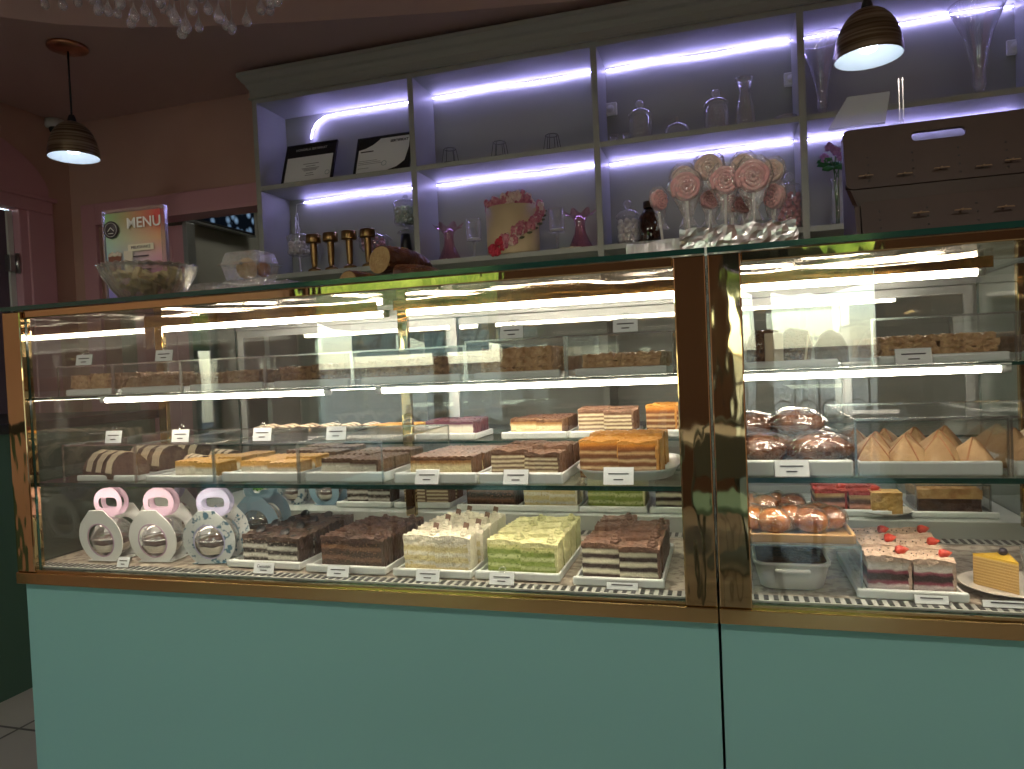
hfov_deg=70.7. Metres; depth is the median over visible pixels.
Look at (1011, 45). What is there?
power socket
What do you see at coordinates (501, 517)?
cake slice
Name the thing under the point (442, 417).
cake slice
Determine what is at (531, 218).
flower
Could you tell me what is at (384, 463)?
cake slice
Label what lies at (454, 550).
cake slice
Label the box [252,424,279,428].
slice
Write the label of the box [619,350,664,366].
stack
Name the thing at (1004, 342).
stack
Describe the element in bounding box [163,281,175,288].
wafer
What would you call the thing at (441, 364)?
stack
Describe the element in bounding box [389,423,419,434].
cake slice
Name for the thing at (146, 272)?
wafer
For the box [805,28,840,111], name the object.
vase
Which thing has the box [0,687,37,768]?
floor
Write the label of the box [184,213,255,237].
television
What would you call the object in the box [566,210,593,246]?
vase
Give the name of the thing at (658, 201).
lollipop
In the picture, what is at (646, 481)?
cake slice
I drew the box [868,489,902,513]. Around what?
cake
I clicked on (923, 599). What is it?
price card
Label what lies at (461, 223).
vase
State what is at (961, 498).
cake
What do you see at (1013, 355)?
cake tray
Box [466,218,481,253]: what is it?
candle holder
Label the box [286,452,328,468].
cake slice
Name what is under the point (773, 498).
bread
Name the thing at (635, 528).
cake slice
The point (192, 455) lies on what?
slice
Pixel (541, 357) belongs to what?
stack
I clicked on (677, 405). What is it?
cake slice
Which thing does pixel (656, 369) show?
cake tray
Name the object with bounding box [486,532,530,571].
cake slice
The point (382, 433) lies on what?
cover
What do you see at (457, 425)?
cake slice
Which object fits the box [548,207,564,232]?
cup
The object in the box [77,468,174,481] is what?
cake tray
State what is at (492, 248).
flower
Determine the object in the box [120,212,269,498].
wall
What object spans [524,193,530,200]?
flower
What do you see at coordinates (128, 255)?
picture
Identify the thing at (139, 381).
stack
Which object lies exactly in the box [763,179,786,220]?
lollipop
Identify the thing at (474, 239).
cup
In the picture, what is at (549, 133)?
wire cage
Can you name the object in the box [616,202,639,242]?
glass jar
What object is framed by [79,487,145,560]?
gift box
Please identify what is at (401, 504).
cake tray
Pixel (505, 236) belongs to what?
flower
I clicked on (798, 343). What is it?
roll
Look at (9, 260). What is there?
door
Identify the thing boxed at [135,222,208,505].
door leaf
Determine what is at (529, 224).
flower
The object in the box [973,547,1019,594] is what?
cake slice
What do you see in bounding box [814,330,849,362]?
cone
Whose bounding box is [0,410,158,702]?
wall
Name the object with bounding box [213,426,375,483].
cover
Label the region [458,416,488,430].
cake slice
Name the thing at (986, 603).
price card
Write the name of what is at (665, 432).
cake slice
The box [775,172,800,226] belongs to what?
glass jar
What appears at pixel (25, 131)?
wall
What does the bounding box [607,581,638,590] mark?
price card
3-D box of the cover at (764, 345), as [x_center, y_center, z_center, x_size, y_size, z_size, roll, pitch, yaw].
[0.476,-0.069,1.359,0.058,0.068,0.104,-2,2,11]
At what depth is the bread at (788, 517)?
1.31 m
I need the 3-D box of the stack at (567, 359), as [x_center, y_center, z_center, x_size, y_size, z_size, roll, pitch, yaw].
[0.085,-0.052,1.538,0.083,0.059,0.092,-2,2,16]
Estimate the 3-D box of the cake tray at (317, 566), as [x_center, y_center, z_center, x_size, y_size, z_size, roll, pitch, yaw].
[-0.318,0.389,1.663,0.191,0.017,0.266,-2,2,16]
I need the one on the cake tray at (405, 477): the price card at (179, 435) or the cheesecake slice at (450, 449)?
the cheesecake slice at (450, 449)
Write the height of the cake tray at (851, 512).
0.017 m
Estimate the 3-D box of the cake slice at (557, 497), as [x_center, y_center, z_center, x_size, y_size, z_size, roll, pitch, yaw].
[0.141,0.279,1.922,0.076,0.094,0.054,-2,2,15]
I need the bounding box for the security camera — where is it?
[44,117,63,131]
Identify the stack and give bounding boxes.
[71,375,91,389]
[89,372,137,388]
[127,375,151,386]
[131,372,165,376]
[151,372,201,385]
[164,371,192,373]
[196,372,227,383]
[226,369,280,382]
[279,365,312,380]
[311,362,363,379]
[362,362,368,376]
[366,359,417,376]
[409,355,470,375]
[466,355,481,373]
[481,347,518,372]
[515,345,562,370]
[560,346,573,370]
[570,347,581,369]
[582,352,621,367]
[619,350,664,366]
[628,350,667,364]
[667,351,671,365]
[851,338,865,357]
[858,336,877,357]
[869,334,940,357]
[935,331,998,353]
[997,335,1020,351]
[1010,334,1023,351]
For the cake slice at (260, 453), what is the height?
0.038 m
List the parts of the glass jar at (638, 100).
lid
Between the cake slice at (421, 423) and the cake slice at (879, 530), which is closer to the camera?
the cake slice at (879, 530)
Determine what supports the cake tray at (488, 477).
on the display case at (181, 663)
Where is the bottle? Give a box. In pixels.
[638,200,661,240]
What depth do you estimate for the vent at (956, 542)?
1.56 m
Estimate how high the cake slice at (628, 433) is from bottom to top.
0.076 m
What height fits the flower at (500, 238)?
0.046 m
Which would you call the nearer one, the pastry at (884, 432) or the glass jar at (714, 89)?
the pastry at (884, 432)
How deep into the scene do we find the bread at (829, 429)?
1.43 m
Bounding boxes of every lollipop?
[649,187,669,239]
[666,168,703,229]
[669,162,695,229]
[691,150,724,226]
[698,188,721,227]
[706,162,738,224]
[721,194,740,225]
[729,151,756,223]
[732,194,751,223]
[733,154,773,222]
[762,156,786,220]
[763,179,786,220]
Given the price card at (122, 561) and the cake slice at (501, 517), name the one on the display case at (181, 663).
the price card at (122, 561)
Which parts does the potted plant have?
pot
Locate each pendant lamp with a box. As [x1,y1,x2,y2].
[46,38,100,163]
[834,0,904,70]
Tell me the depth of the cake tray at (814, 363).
1.26 m
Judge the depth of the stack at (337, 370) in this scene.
1.54 m
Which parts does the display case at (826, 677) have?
corner post, door, rail, glass, rail, panel, rail, glass, door, glass, post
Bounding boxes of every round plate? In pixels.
[866,506,913,516]
[956,570,1023,598]
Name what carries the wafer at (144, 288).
in the glass bowl at (107, 264)
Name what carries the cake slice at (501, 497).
on the cake tray at (463, 506)
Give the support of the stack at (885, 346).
on the cake tray at (994, 355)
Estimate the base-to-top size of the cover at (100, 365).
0.072 m
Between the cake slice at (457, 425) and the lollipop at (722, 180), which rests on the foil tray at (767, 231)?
the lollipop at (722, 180)
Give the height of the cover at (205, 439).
0.090 m
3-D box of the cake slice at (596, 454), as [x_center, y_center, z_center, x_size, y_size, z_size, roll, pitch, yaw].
[0.180,0.143,1.438,0.083,0.076,0.058,-2,2,20]
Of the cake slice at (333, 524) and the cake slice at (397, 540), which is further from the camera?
the cake slice at (333, 524)
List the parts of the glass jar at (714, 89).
lid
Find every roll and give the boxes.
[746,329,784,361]
[783,328,811,360]
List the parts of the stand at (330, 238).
stem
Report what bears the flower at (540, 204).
on the cake at (513, 220)
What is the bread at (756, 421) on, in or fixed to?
on the bread at (786, 438)
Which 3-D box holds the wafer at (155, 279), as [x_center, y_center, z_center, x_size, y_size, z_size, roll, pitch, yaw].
[-0.873,-0.256,1.787,0.024,0.023,0.035,-1,2,42]
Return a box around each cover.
[59,364,204,396]
[62,428,238,481]
[115,360,264,394]
[135,427,303,445]
[187,356,343,391]
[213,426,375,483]
[266,351,413,387]
[298,424,446,483]
[356,345,510,385]
[472,336,595,380]
[565,330,676,377]
[824,402,1007,476]
[839,311,1016,365]
[895,476,990,488]
[943,400,1023,417]
[953,310,1023,322]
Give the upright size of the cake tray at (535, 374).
0.016 m
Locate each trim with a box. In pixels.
[0,137,64,412]
[80,182,256,410]
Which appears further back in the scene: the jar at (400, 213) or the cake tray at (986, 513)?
the jar at (400, 213)
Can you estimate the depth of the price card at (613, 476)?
1.35 m
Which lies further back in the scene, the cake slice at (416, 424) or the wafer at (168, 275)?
the cake slice at (416, 424)
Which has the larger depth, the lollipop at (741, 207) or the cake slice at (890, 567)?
the lollipop at (741, 207)
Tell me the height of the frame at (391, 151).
0.208 m
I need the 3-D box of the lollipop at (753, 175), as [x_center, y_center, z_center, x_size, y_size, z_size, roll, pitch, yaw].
[0.470,-0.364,1.412,0.081,0.167,0.029,-1,2,22]
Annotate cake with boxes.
[484,189,546,256]
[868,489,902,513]
[905,483,982,511]
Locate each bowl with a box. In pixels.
[95,260,198,297]
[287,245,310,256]
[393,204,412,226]
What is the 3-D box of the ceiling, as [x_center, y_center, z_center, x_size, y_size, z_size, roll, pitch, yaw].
[-0.376,-1.623,0.287,6.720,0.139,6.860,-2,2,16]
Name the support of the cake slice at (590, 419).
on the cake tray at (576, 434)
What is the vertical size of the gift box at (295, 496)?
0.138 m
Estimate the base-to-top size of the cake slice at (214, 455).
0.038 m
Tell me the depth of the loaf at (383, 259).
1.76 m
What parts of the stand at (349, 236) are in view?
stem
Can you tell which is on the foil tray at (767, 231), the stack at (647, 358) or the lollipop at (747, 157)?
the lollipop at (747, 157)
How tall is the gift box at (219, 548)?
0.173 m
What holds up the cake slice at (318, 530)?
on the cake tray at (239, 561)
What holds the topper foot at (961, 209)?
attached to the box at (885, 200)
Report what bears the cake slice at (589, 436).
on the serving dish at (674, 459)
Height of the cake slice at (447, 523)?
0.100 m
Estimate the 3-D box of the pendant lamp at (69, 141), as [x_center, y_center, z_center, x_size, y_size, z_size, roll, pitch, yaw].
[-2.038,-1.305,3.336,0.216,0.510,0.215,-2,2,16]
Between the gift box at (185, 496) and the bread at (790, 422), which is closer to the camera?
the bread at (790, 422)
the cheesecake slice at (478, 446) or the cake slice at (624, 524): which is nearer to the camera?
the cake slice at (624, 524)
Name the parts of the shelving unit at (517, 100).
shelf, shelf, shelf, shelf, cornice, shelf, shelf, shelf, shelf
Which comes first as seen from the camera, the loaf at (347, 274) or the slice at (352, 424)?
the loaf at (347, 274)
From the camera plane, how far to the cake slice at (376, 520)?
1.70 m
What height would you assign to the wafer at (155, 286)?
0.038 m
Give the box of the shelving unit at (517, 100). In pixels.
[236,0,1023,516]
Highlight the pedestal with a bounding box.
[400,233,411,249]
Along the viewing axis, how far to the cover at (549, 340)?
1.51 m
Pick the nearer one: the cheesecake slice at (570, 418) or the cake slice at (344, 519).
the cake slice at (344, 519)
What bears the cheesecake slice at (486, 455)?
on the cake tray at (405, 477)
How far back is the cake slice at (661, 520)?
1.57 m
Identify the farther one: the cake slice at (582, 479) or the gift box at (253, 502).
the cake slice at (582, 479)
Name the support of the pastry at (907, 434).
on the cake tray at (865, 468)
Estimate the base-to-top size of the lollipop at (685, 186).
0.162 m
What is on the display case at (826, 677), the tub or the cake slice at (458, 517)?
the tub
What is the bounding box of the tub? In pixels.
[752,544,830,589]
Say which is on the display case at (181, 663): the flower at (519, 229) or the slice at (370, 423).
the slice at (370, 423)
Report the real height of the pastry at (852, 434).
0.054 m
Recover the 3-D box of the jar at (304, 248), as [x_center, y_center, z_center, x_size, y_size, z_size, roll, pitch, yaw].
[-1.099,-0.687,3.740,0.131,0.241,0.130,-2,2,16]
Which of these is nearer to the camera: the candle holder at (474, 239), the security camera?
the candle holder at (474, 239)
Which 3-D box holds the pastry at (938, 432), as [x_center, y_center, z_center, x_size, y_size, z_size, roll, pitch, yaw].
[0.801,0.112,1.341,0.102,0.058,0.107,-3,2,-19]
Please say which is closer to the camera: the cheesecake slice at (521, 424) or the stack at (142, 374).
the stack at (142, 374)
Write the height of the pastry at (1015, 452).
0.059 m
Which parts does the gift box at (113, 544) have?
panel, handle, panel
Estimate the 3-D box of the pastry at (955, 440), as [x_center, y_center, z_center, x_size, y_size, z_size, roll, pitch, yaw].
[0.853,0.107,1.413,0.101,0.057,0.106,-3,2,-31]
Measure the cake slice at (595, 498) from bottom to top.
0.086 m
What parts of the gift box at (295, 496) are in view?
panel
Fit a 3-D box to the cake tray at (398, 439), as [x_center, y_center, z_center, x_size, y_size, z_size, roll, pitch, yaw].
[-0.329,0.144,2.063,0.176,0.017,0.166,-2,2,16]
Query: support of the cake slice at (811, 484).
on the cake tray at (851, 512)
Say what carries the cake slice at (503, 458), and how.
on the cake tray at (488, 477)
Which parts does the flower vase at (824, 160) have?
stem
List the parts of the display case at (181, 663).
corner post, glass, post, rail, door, glass, glass, rail, panel, post, rail, door, corner post, glass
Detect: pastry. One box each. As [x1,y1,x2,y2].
[843,428,865,445]
[850,436,889,468]
[856,431,891,449]
[879,428,898,442]
[889,435,924,460]
[890,432,921,446]
[901,426,925,442]
[919,430,956,447]
[923,435,959,460]
[936,425,962,446]
[956,437,994,460]
[975,423,1005,446]
[985,427,1023,454]
[995,437,1023,467]
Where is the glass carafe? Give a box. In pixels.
[735,75,755,123]
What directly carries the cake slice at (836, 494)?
on the cake tray at (851, 512)
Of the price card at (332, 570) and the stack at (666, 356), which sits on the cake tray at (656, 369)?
the stack at (666, 356)
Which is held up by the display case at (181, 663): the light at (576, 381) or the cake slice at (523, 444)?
the light at (576, 381)
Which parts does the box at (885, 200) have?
board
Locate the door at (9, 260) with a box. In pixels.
[0,209,20,413]
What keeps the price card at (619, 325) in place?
on the cover at (659, 334)
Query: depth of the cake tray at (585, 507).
1.84 m
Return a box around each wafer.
[112,272,127,277]
[116,269,131,277]
[119,283,133,292]
[126,283,140,291]
[131,266,142,280]
[131,280,141,285]
[136,275,152,284]
[140,284,152,292]
[142,269,157,277]
[147,283,157,294]
[151,277,167,285]
[154,271,166,279]
[163,277,173,288]
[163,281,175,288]
[166,273,176,280]
[167,266,181,276]
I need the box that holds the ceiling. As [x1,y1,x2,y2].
[0,0,627,122]
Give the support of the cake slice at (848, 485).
on the cake tray at (851, 512)
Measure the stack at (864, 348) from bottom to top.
0.046 m
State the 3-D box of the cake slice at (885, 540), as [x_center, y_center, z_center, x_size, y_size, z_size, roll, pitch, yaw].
[0.680,0.316,1.349,0.068,0.080,0.071,-2,2,13]
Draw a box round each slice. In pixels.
[82,449,149,479]
[129,445,186,471]
[173,445,219,454]
[175,457,217,474]
[182,453,208,459]
[195,458,236,475]
[207,453,236,456]
[208,449,241,454]
[218,453,255,469]
[241,450,275,456]
[241,456,286,471]
[242,525,281,560]
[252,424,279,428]
[265,519,296,529]
[266,528,313,561]
[267,458,311,471]
[269,453,303,456]
[273,423,298,427]
[280,516,308,523]
[286,446,327,453]
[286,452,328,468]
[289,521,327,555]
[293,423,318,427]
[294,510,323,519]
[303,515,339,532]
[306,443,343,446]
[311,448,350,456]
[314,422,339,427]
[318,511,353,527]
[320,529,363,564]
[321,454,366,471]
[328,443,365,451]
[335,523,374,531]
[339,422,360,426]
[342,450,382,454]
[346,483,369,500]
[348,531,392,566]
[349,517,385,525]
[350,455,393,471]
[357,421,380,426]
[359,446,391,450]
[361,514,396,520]
[364,526,403,561]
[368,423,398,426]
[368,481,399,501]
[369,452,408,468]
[375,519,413,533]
[383,446,422,463]
[385,514,423,529]
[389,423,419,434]
[399,421,425,432]
[402,522,448,568]
[404,484,426,501]
[410,452,453,471]
[417,514,457,529]
[425,418,456,432]
[426,448,462,452]
[426,484,455,501]
[429,508,468,522]
[433,522,477,569]
[436,417,459,418]
[439,445,474,448]
[440,452,482,472]
[441,505,479,516]
[448,518,488,563]
[449,418,480,432]
[454,448,492,469]
[455,484,463,498]
[457,512,497,537]
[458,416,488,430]
[466,445,502,448]
[466,482,490,503]
[469,506,505,532]
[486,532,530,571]
[489,484,521,504]
[490,446,531,471]
[498,524,535,534]
[500,443,533,446]
[505,519,543,527]
[510,416,541,431]
[510,440,546,443]
[514,514,546,521]
[519,535,563,572]
[521,484,523,501]
[524,449,567,471]
[524,484,549,504]
[526,414,549,415]
[528,526,570,565]
[532,442,572,467]
[536,417,567,431]
[536,519,575,555]
[542,415,573,430]
[544,513,580,549]
[546,440,579,463]
[548,413,577,427]
[549,474,580,505]
[575,471,585,501]
[578,407,608,430]
[578,436,624,477]
[581,405,611,407]
[581,534,625,577]
[587,479,615,505]
[589,436,626,437]
[589,528,629,536]
[590,430,625,436]
[595,518,632,530]
[600,512,636,523]
[603,409,637,430]
[609,405,639,427]
[615,480,645,505]
[617,438,658,470]
[619,538,661,578]
[623,529,665,572]
[624,430,662,436]
[625,436,664,469]
[628,523,668,560]
[632,429,668,463]
[634,517,669,550]
[645,403,677,429]
[645,480,648,503]
[653,402,677,403]
[655,474,681,506]
[676,405,678,428]
[810,483,835,501]
[812,483,847,508]
[843,483,875,488]
[846,485,880,508]
[848,525,889,564]
[853,533,898,578]
[860,545,911,589]
[888,525,933,539]
[895,537,941,550]
[907,549,956,591]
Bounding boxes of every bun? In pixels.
[236,258,256,278]
[257,261,270,276]
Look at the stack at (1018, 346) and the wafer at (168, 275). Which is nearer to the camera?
the stack at (1018, 346)
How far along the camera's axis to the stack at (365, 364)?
1.62 m
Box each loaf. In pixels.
[340,270,385,283]
[369,245,432,273]
[393,264,446,279]
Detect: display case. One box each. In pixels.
[0,247,725,768]
[707,220,1023,768]
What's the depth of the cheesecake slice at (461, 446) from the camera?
1.68 m
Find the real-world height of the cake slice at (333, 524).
0.077 m
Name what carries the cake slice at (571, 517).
on the cake tray at (483, 572)
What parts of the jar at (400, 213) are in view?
stem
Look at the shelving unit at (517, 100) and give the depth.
3.33 m
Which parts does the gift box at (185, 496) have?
panel, handle, panel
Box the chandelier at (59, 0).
[40,0,281,38]
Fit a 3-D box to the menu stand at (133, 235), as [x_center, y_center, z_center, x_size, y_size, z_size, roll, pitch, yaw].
[-1.030,-0.340,1.981,0.202,0.288,0.080,-2,2,14]
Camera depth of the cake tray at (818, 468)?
1.25 m
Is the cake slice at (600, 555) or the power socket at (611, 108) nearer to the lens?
the cake slice at (600, 555)
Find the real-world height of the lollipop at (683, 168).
0.192 m
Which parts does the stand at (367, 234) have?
stem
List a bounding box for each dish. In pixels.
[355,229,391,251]
[577,453,679,480]
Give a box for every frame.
[281,139,338,183]
[353,132,410,173]
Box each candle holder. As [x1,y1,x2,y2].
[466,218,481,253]
[548,207,564,247]
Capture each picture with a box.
[108,251,132,273]
[108,256,120,277]
[109,278,123,287]
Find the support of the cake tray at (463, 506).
on the display case at (181, 663)
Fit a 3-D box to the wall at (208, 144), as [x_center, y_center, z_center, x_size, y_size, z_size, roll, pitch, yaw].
[0.615,-0.368,3.477,6.920,2.900,0.120,-2,2,16]
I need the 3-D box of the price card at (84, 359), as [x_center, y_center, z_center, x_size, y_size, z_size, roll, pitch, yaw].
[-1.019,-0.064,1.722,0.048,0.038,0.011,-2,2,16]
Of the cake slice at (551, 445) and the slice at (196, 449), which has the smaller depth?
the cake slice at (551, 445)
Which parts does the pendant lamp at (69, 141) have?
cord, lamp shade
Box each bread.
[746,410,772,434]
[746,432,789,459]
[748,490,807,507]
[749,502,830,533]
[770,407,829,436]
[772,431,790,440]
[787,429,856,459]
[803,501,848,530]
[821,426,846,438]
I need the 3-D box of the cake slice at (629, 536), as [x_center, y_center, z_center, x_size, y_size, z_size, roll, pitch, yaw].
[0.267,0.331,1.455,0.080,0.082,0.057,-2,2,18]
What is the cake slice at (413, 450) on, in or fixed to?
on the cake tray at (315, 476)
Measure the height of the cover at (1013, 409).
0.100 m
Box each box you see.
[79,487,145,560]
[129,487,195,561]
[141,482,197,536]
[183,488,249,563]
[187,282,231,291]
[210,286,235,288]
[218,250,281,282]
[225,278,278,285]
[232,482,290,535]
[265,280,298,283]
[276,480,310,504]
[309,482,346,504]
[841,109,1023,242]
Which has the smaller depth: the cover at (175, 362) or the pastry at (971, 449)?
the pastry at (971, 449)
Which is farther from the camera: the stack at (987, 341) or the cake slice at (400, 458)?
the cake slice at (400, 458)
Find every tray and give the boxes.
[66,388,121,395]
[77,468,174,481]
[122,385,189,393]
[146,471,221,481]
[189,382,273,391]
[222,466,321,481]
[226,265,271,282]
[227,552,321,569]
[274,378,361,388]
[305,463,410,482]
[306,556,404,574]
[336,497,404,507]
[361,374,474,384]
[389,432,425,440]
[393,558,487,578]
[394,466,491,483]
[394,493,466,508]
[416,428,492,440]
[457,501,523,510]
[474,369,574,380]
[475,540,583,581]
[479,460,579,483]
[501,424,578,439]
[517,495,587,511]
[570,425,642,438]
[573,543,673,588]
[575,365,672,376]
[579,496,652,512]
[627,218,798,266]
[644,428,678,436]
[649,498,681,513]
[744,359,838,370]
[747,457,853,476]
[750,524,855,543]
[803,497,891,516]
[837,552,968,602]
[849,351,1009,365]
[854,460,1002,475]
[902,493,999,518]
[960,439,1023,475]
[1010,351,1023,359]
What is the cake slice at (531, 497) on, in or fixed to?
on the cake tray at (522, 507)
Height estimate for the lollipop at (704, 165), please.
0.214 m
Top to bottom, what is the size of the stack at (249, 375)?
0.040 m
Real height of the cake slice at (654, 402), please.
0.070 m
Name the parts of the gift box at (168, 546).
panel, handle, panel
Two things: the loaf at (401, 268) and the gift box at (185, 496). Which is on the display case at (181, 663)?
the gift box at (185, 496)
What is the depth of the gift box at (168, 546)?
1.71 m
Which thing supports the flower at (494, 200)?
on the cake at (513, 220)
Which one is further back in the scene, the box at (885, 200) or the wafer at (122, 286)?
the wafer at (122, 286)
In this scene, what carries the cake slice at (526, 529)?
on the cake tray at (483, 572)
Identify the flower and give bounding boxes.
[488,244,495,253]
[491,196,497,204]
[498,236,502,244]
[502,233,508,242]
[508,192,513,198]
[508,237,513,245]
[513,235,517,245]
[514,189,519,197]
[516,226,522,234]
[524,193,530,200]
[526,221,532,228]
[528,215,534,222]
[532,213,539,221]
[538,202,543,209]
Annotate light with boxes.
[44,485,680,490]
[104,390,322,402]
[162,312,382,331]
[381,377,676,392]
[406,291,673,314]
[741,269,977,291]
[744,365,1001,380]
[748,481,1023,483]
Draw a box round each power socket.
[606,102,616,116]
[784,72,791,86]
[1006,39,1016,55]
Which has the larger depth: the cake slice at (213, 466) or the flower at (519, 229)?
the flower at (519, 229)
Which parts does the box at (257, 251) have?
lid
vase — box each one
[432,223,461,259]
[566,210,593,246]
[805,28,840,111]
[816,142,843,223]
[947,0,1006,92]
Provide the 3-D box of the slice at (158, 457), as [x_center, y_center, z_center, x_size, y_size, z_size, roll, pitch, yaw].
[-0.931,0.187,1.879,0.152,0.062,0.096,-2,2,26]
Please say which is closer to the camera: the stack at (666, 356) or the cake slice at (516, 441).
the stack at (666, 356)
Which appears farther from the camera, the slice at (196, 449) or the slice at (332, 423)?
the slice at (332, 423)
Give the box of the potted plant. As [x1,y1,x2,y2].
[242,482,265,496]
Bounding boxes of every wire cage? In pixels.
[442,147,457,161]
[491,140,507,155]
[544,133,560,148]
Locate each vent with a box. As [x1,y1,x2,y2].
[43,562,684,598]
[227,522,682,537]
[752,594,1023,614]
[936,538,1023,546]
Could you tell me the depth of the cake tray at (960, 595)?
1.23 m
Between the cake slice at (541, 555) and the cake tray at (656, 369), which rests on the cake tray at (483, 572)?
the cake slice at (541, 555)
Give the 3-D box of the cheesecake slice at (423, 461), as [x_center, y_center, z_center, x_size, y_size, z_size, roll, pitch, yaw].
[-0.167,0.171,1.534,0.076,0.047,0.072,-2,2,16]
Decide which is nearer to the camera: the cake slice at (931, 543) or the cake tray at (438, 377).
the cake slice at (931, 543)
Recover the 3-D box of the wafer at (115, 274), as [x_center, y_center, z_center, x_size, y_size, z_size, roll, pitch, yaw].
[-0.978,-0.273,1.801,0.024,0.013,0.034,-3,1,-4]
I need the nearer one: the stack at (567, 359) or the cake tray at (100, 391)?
the stack at (567, 359)
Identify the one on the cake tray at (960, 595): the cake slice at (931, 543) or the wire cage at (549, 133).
the cake slice at (931, 543)
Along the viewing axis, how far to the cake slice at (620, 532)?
1.49 m
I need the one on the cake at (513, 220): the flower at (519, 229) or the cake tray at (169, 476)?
the flower at (519, 229)
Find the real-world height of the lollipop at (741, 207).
0.109 m
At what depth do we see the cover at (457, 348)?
1.55 m
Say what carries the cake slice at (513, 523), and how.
on the cake tray at (483, 572)
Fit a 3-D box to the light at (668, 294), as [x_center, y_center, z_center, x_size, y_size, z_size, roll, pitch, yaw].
[0.071,-0.203,1.807,0.725,0.014,0.015,-2,2,16]
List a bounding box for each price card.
[76,351,91,365]
[105,429,121,443]
[117,556,129,567]
[155,346,172,361]
[171,426,188,442]
[253,424,271,441]
[253,562,274,573]
[326,422,345,440]
[327,565,348,576]
[415,470,438,484]
[416,569,439,581]
[489,566,513,584]
[500,321,522,338]
[503,469,528,483]
[603,467,633,485]
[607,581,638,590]
[613,315,637,332]
[774,460,809,476]
[895,348,932,363]
[914,594,948,604]
[982,599,1023,608]
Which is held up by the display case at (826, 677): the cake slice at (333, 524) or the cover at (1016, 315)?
the cover at (1016, 315)
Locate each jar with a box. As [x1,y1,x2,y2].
[286,229,310,272]
[392,196,413,231]
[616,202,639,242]
[628,100,651,137]
[703,89,728,127]
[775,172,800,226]
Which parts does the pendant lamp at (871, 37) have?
bulb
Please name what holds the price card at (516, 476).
on the display case at (181, 663)
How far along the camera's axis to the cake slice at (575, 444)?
1.56 m
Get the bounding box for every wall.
[0,102,82,411]
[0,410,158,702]
[69,0,834,411]
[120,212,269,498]
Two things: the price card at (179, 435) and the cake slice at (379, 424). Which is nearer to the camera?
the price card at (179, 435)
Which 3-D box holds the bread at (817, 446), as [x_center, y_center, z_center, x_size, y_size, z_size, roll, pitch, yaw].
[0.561,0.117,1.320,0.123,0.071,0.098,-2,2,31]
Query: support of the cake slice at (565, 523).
on the cake tray at (483, 572)
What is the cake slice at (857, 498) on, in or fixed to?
on the cake tray at (851, 512)
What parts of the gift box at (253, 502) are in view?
panel, handle, panel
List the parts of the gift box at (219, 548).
panel, handle, panel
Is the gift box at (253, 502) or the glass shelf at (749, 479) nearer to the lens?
the glass shelf at (749, 479)
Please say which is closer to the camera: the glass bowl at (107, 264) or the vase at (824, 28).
the glass bowl at (107, 264)
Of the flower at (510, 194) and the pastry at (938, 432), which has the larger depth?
the flower at (510, 194)
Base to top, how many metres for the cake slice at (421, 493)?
0.068 m
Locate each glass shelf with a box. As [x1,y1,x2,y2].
[35,372,676,400]
[40,474,680,489]
[218,426,678,445]
[744,360,1023,374]
[748,478,1023,481]
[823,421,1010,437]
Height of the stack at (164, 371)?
0.048 m
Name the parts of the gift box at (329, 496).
panel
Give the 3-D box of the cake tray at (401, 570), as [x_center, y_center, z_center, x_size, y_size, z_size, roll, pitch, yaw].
[-0.124,0.382,1.619,0.174,0.017,0.298,-2,2,16]
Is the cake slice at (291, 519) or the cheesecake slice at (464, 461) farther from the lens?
the cake slice at (291, 519)
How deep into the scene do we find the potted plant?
2.21 m
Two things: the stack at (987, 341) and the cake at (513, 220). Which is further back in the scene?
the cake at (513, 220)
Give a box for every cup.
[466,218,481,241]
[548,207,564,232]
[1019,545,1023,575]
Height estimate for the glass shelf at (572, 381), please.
0.006 m
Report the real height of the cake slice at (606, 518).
0.086 m
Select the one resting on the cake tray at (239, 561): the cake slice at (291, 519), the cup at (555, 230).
the cake slice at (291, 519)
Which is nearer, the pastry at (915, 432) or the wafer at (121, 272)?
the pastry at (915, 432)
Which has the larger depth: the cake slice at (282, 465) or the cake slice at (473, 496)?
the cake slice at (473, 496)
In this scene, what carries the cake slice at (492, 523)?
on the cake tray at (401, 570)
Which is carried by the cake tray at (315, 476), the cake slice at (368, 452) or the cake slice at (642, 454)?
the cake slice at (368, 452)
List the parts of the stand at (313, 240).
stem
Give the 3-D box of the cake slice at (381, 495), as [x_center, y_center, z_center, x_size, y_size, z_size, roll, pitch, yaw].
[-0.373,0.308,2.096,0.076,0.070,0.056,-2,2,18]
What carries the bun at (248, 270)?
in the box at (257, 251)
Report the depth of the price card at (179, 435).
1.65 m
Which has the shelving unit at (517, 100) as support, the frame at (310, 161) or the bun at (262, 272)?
the frame at (310, 161)
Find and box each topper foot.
[954,208,971,210]
[997,205,1014,207]
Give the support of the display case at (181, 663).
on the floor
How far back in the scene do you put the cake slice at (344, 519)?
1.81 m
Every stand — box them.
[103,208,168,297]
[305,234,320,270]
[322,232,338,269]
[341,230,356,267]
[359,228,374,265]
[750,539,862,584]
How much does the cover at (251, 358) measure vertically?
0.072 m
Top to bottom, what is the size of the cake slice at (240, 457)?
0.040 m

